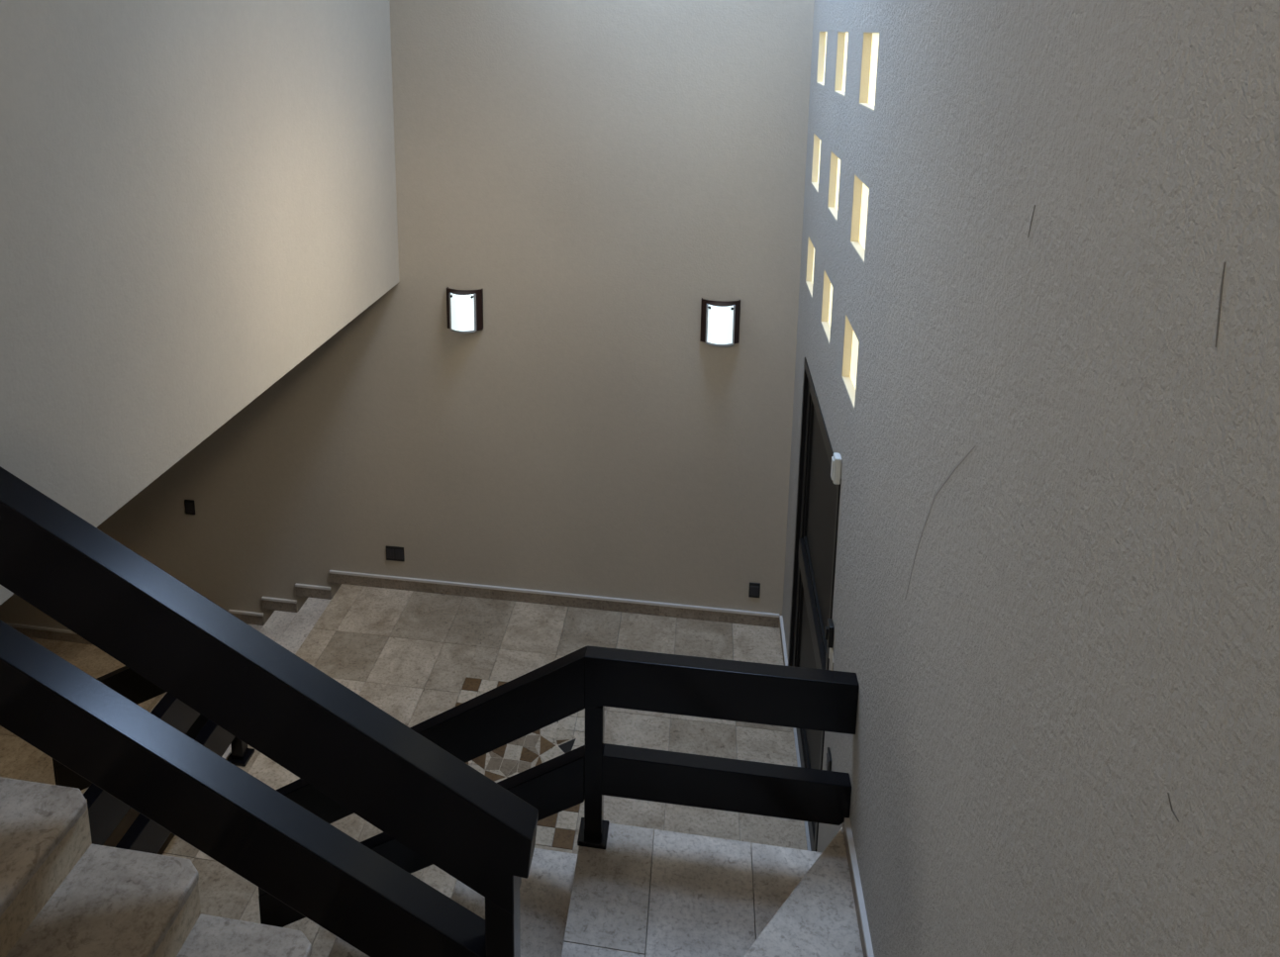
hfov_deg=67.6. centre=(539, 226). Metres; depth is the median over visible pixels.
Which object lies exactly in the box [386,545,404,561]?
wall outlet
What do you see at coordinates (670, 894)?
steps
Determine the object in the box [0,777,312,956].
stone stairs
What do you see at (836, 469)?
sensor box
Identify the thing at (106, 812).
stair railing
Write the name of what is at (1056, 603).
wall
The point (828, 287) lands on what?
window
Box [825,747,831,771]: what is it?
wall outlet
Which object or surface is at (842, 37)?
window
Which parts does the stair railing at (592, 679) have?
post, rail, handrail, post, handrail, rail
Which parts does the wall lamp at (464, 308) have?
lamp shade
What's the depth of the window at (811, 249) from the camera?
5.53 m
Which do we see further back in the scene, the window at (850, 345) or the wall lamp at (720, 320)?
the wall lamp at (720, 320)
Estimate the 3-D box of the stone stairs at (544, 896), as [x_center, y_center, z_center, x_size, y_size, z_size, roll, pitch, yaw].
[-0.442,3.001,3.388,1.070,0.672,1.315,2,12,10]
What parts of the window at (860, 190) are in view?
pane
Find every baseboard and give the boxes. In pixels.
[5,570,779,644]
[779,615,874,956]
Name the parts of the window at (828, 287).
pane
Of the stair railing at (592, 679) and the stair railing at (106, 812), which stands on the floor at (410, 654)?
the stair railing at (592, 679)
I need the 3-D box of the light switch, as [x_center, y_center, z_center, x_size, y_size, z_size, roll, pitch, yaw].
[-2.596,2.085,7.048,0.078,0.116,0.013,2,12,10]
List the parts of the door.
panel, panel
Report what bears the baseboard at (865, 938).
attached to the wall at (1056, 603)
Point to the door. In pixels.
(812, 629)
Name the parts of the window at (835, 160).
pane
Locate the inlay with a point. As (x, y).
(558, 831)
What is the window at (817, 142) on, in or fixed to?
in the wall at (1056, 603)
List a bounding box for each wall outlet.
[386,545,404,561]
[748,583,760,597]
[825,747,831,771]
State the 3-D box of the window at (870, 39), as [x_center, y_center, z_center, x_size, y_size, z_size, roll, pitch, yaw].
[1.276,-0.595,3.602,0.049,0.283,0.369,2,12,10]
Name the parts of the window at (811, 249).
pane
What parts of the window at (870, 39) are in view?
pane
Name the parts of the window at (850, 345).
pane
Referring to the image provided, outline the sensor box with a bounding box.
[830,452,841,485]
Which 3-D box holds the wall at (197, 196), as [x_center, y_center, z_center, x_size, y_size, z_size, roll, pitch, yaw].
[-1.365,-1.143,4.117,0.140,3.897,3.940,2,12,10]
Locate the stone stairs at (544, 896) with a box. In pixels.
[328,848,577,956]
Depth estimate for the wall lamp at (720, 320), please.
5.98 m
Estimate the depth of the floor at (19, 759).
6.46 m
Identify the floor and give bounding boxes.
[0,637,165,793]
[162,584,807,956]
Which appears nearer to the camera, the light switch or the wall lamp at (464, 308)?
the wall lamp at (464, 308)
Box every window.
[805,236,814,297]
[811,133,820,192]
[816,31,826,86]
[821,270,832,342]
[827,151,840,220]
[834,31,848,96]
[841,314,858,408]
[850,174,869,262]
[859,31,879,110]
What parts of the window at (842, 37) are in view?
pane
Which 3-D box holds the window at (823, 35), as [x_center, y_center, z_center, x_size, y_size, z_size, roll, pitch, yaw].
[1.552,-0.912,5.125,0.049,0.283,0.359,2,12,10]
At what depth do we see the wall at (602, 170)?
6.26 m
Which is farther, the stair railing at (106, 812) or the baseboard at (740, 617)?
the baseboard at (740, 617)
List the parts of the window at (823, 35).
pane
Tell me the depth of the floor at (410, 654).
6.03 m
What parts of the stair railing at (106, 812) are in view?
post, handrail, rail, handrail, rail, post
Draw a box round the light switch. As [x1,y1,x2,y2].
[184,499,195,514]
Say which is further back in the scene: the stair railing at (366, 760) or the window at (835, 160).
the window at (835, 160)
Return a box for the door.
[787,357,841,852]
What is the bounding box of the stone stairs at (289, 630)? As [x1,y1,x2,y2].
[82,597,331,855]
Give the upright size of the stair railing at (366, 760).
1.935 m
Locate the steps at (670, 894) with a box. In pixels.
[561,823,863,956]
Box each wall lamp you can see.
[446,287,483,333]
[699,297,740,346]
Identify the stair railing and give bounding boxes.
[0,466,538,956]
[52,666,254,854]
[258,645,859,927]
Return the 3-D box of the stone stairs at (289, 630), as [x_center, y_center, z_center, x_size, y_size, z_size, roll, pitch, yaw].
[-2.116,3.203,6.303,1.124,0.611,1.730,2,12,10]
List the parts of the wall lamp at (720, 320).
lamp shade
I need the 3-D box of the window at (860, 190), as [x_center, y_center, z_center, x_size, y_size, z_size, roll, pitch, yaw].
[1.279,-0.040,3.717,0.049,0.286,0.369,2,12,10]
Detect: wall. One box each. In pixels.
[0,0,398,604]
[0,0,814,630]
[782,0,1279,956]
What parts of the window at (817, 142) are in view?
pane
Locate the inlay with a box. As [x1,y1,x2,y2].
[455,678,585,851]
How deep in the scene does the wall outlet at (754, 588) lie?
6.38 m

